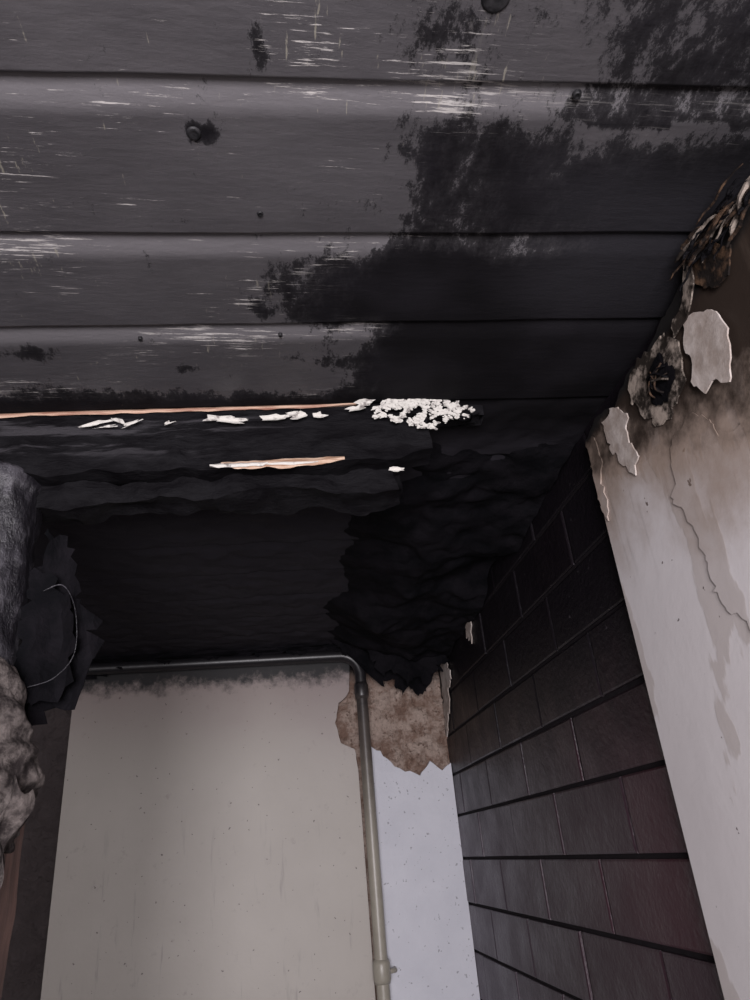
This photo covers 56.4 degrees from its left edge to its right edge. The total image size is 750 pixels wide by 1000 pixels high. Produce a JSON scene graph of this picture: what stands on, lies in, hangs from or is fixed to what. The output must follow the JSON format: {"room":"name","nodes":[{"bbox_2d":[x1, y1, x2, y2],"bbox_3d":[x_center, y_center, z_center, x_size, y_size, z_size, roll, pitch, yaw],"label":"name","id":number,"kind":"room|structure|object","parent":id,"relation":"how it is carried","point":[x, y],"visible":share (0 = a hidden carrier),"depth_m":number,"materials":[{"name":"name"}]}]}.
{"room":"fire-damaged room","nodes":[
{"label":"fire-damaged room","id":0,"kind":"room"},
{"bbox_2d":[1,654,449,999],"bbox_3d":[-0.859,2.157,3.907,2.800,2.700,0.053,-1,-27,-8],"label":"wall","id":1,"kind":"structure","parent":0,"point":[408,730],"depth_m":4.13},
{"bbox_2d":[41,662,374,999],"bbox_3d":[-0.884,2.189,3.856,1.705,2.600,0.055,-1,-27,-8],"label":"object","id":2,"kind":"structure","parent":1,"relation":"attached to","point":[210,845],"depth_m":3.95,"materials":[{"name":"beige paint"}]},
{"bbox_2d":[87,651,396,999],"bbox_3d":[-1.050,2.154,3.764,2.302,2.610,0.153,-1,-27,-8],"label":"pipe","id":3,"kind":"object","parent":1,"relation":"attached to","point":[382,972],"visible":0.83,"depth_m":4.21,"materials":[{"name":"metal"}]},
{"bbox_2d":[371,747,479,999],"bbox_3d":[0.274,2.408,3.900,0.530,2.060,0.045,-1,-27,-8],"label":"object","id":4,"kind":"structure","parent":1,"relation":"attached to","point":[429,939],"depth_m":3.98,"materials":[{"name":"white paint"}]},
{"bbox_2d":[0,402,483,524],"bbox_3d":[-0.844,-0.104,2.038,2.386,0.349,0.208,-2,-27,-6],"label":"beam","id":5,"kind":"structure","parent":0,"point":[86,475],"depth_m":2.01,"materials":[{"name":"black wood"}]},
{"bbox_2d":[0,403,356,468],"bbox_3d":[-0.665,-0.168,1.976,1.247,0.227,0.040,-2,-27,-6],"label":"wood","id":6,"kind":"object","parent":5,"relation":"attached to","point":[292,462],"visible":1,"depth_m":2.00,"materials":[{"name":"beige paint"}]},
{"bbox_2d":[79,399,474,471],"bbox_3d":[-0.261,-0.183,2.005,1.151,0.265,0.027,-2,-27,-7],"label":"chips","id":7,"kind":"object","parent":5,"relation":"attached to","point":[409,404],"visible":1,"depth_m":2.07,"materials":[{"name":"white paint"}]},
{"bbox_2d":[0,0,749,656],"bbox_3d":[-0.607,-0.305,1.964,2.800,0.024,5.936,-1,-27,-8],"label":"ceiling","id":8,"kind":"structure","parent":0,"point":[443,218],"depth_m":1.49,"materials":[{"name":"wood"}]},
{"bbox_2d":[186,126,200,139],"bbox_3d":[-0.332,-0.672,1.282,0.030,0.009,0.030,-1,-27,-8],"label":"screw","id":9,"kind":"object","parent":8,"relation":"attached to","point":[192,132],"depth_m":1.28,"materials":[{"name":"grey metal"}]},
{"bbox_2d":[257,211,262,216],"bbox_3d":[-0.238,-0.595,1.453,0.015,0.009,0.015,-1,-27,-8],"label":"screw","id":10,"kind":"object","parent":8,"relation":"attached to","point":[259,213],"depth_m":1.45,"materials":[{"name":"grey metal"}]},
{"bbox_2d":[85,440,576,695],"bbox_3d":[-0.767,0.502,3.181,2.767,0.382,2.653,-1,-27,-8],"label":"lining","id":11,"kind":"object","parent":8,"relation":"hanging from","point":[417,568],"visible":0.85,"depth_m":3.10,"materials":[{"name":"black"}]},
{"bbox_2d":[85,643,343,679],"bbox_3d":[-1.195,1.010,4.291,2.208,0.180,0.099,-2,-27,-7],"label":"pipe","id":12,"kind":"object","parent":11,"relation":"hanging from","point":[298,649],"depth_m":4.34,"materials":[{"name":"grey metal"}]},
{"bbox_2d":[329,639,442,695],"bbox_3d":[0.085,1.031,4.390,0.751,0.382,0.163,-1,-27,-8],"label":"soot stain","id":13,"kind":"object","parent":11,"relation":"hanging from","point":[419,684],"depth_m":4.38,"materials":[{"name":"black"}]},
{"bbox_2d":[481,0,509,13],"bbox_3d":[0.193,-0.803,1.118,0.054,0.009,0.054,-1,-27,-8],"label":"screw","id":14,"kind":"object","parent":8,"relation":"attached to","point":[490,6],"depth_m":1.13,"materials":[{"name":"grey metal"}]},
{"bbox_2d":[572,89,581,99],"bbox_3d":[0.369,-0.739,1.278,0.018,0.009,0.018,-1,-27,-8],"label":"screw","id":15,"kind":"object","parent":8,"relation":"attached to","point":[576,94],"depth_m":1.27,"materials":[{"name":"grey metal"}]},
{"bbox_2d":[671,258,693,337],"bbox_3d":[0.736,-0.493,1.674,0.014,0.135,0.160,-3,-27,-5],"label":"flap","id":16,"kind":"object","parent":8,"relation":"attached to","point":[681,317],"visible":0.84,"depth_m":1.66,"materials":[{"name":"paint"}]},
{"bbox_2d":[670,163,749,291],"bbox_3d":[0.735,-0.579,1.522,0.062,0.092,0.308,-1,-27,-8],"label":"debris","id":17,"kind":"object","parent":8,"relation":"attached to","point":[722,216],"visible":1,"depth_m":1.50,"materials":[{"name":"brown wood"}]},
{"bbox_2d":[438,318,724,999],"bbox_3d":[0.857,0.791,1.493,0.028,2.661,5.948,-1,-27,-8],"label":"wall","id":18,"kind":"structure","parent":0,"point":[657,901],"depth_m":2.54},
{"bbox_2d":[440,663,451,736],"bbox_3d":[0.447,1.199,4.323,0.006,0.462,0.309,-1,-27,-8],"label":"plaster","id":19,"kind":"object","parent":18,"relation":"attached to","point":[446,678],"visible":0.85,"depth_m":4.34,"materials":[{"name":"paint"}]},
{"bbox_2d":[465,622,472,643],"bbox_3d":[0.505,0.685,3.831,0.006,0.228,0.171,-1,-27,-8],"label":"plaster","id":20,"kind":"object","parent":18,"relation":"attached to","point":[468,626],"visible":0.51,"depth_m":3.78,"materials":[{"name":"paint"}]},
{"bbox_2d":[443,434,714,999],"bbox_3d":[0.922,0.816,1.568,0.151,2.700,6.100,-1,-27,-8],"label":"joint","id":21,"kind":"object","parent":18,"relation":"attached to","point":[685,855],"visible":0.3,"depth_m":2.51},
{"bbox_2d":[585,186,749,999],"bbox_3d":[0.981,0.219,0.332,0.035,2.645,3.160,-1,-27,-8],"label":"wall","id":22,"kind":"structure","parent":0,"point":[694,654],"depth_m":1.68,"materials":[{"name":"white paint"}]},
{"bbox_2d":[585,436,608,520],"bbox_3d":[0.694,-0.071,2.165,0.005,0.290,0.080,-1,-27,-8],"label":"strip","id":23,"kind":"object","parent":22,"relation":"attached to","point":[596,460],"visible":1,"depth_m":2.17,"materials":[{"name":"white paint"}]},
{"bbox_2d":[601,407,638,474],"bbox_3d":[0.711,-0.166,2.023,0.006,0.249,0.141,-1,-27,-8],"label":"paint flap edge","id":24,"kind":"object","parent":22,"relation":"attached to","point":[615,424],"visible":1,"depth_m":2.02,"materials":[{"name":"white paint"}]},
{"bbox_2d":[628,333,686,426],"bbox_3d":[0.735,-0.306,1.828,0.007,0.237,0.266,-1,-27,-8],"label":"flap","id":25,"kind":"object","parent":22,"relation":"attached to","point":[669,347],"visible":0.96,"depth_m":1.82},
{"bbox_2d":[646,353,674,405],"bbox_3d":[0.722,-0.308,1.795,0.024,0.136,0.131,-1,-27,-8],"label":"hole","id":26,"kind":"object","parent":22,"relation":"attached to","point":[660,378],"visible":1,"depth_m":1.79,"materials":[{"name":"black metal"}]},
{"bbox_2d":[682,236,731,288],"bbox_3d":[0.756,-0.534,1.587,0.018,0.148,0.144,-1,-27,-8],"label":"flap","id":27,"kind":"object","parent":22,"relation":"attached to","point":[711,273],"visible":0.53,"depth_m":1.57,"materials":[{"name":"brown paint"}]},
{"bbox_2d":[683,309,731,393],"bbox_3d":[0.756,-0.347,1.599,0.013,0.245,0.165,-1,-27,-8],"label":"flap","id":28,"kind":"object","parent":22,"relation":"attached to","point":[706,340],"visible":1,"depth_m":1.59,"materials":[{"name":"white paint"}]},
{"bbox_2d":[670,412,749,628],"bbox_3d":[0.812,0.146,1.369,0.002,0.927,0.594,-1,-27,-8],"label":"paint layer","id":29,"kind":"object","parent":22,"relation":"attached to","point":[711,470],"visible":1,"depth_m":1.58,"materials":[{"name":"white paint"}]},
{"bbox_3d":[-0.416,2.049,0.759,3.100,0.004,6.100,-1,-27,-8],"label":"floor","id":30,"kind":"structure","parent":0,"visible":0},
{"bbox_2d":[0,824,24,999],"bbox_3d":[-0.893,1.407,1.203,0.320,1.628,0.122,-1,-27,-8],"label":"post","id":31,"kind":"object","parent":30,"relation":"on","point":[8,891],"visible":0.56,"depth_m":1.50,"materials":[{"name":"brown wood"}]},
{"bbox_2d":[0,461,42,665],"bbox_3d":[-1.007,0.372,1.759,0.227,0.980,0.228,-19,-30,25],"label":"cloth","id":32,"kind":"object","parent":31,"relation":"on","point":[20,519],"visible":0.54,"depth_m":1.83,"materials":[{"name":"grey fabric"}]},
{"bbox_2d":[0,657,44,853],"bbox_3d":[-0.884,0.583,1.572,0.241,0.436,0.246,-22,-31,29],"label":"fold","id":33,"kind":"object","parent":32,"relation":"attached to","point":[18,754],"visible":0.81,"depth_m":1.55,"materials":[{"name":"grey fabric"}]},
{"bbox_2d":[0,775,34,888],"bbox_3d":[-0.763,0.696,1.444,0.087,0.239,0.040,-1,-27,-8],"label":"cloth","id":34,"kind":"object","parent":33,"relation":"attached to","point":[17,806],"visible":1,"depth_m":1.47,"materials":[{"name":"grey fabric"}]},
{"bbox_2d":[27,584,76,687],"bbox_3d":[-0.794,0.335,1.751,0.104,0.266,0.023,-1,-27,-8],"label":"cable","id":35,"kind":"object","parent":33,"relation":"attached to","point":[57,584],"visible":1,"depth_m":1.74,"materials":[{"name":"black rubber"}]},
{"bbox_2d":[14,567,75,705],"bbox_3d":[-0.832,0.336,1.777,0.164,0.370,0.062,-1,-27,-8],"label":"rag","id":36,"kind":"object","parent":32,"relation":"hanging from","point":[45,627],"visible":0.84,"depth_m":1.77,"materials":[{"name":"black fabric"}]},
{"bbox_2d":[24,529,104,725],"bbox_3d":[-0.819,0.314,1.847,0.213,0.550,0.064,-1,-27,-8],"label":"rag","id":37,"kind":"object","parent":32,"relation":"hanging from","point":[57,559],"visible":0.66,"depth_m":1.82,"materials":[{"name":"black fabric"}]}
]}

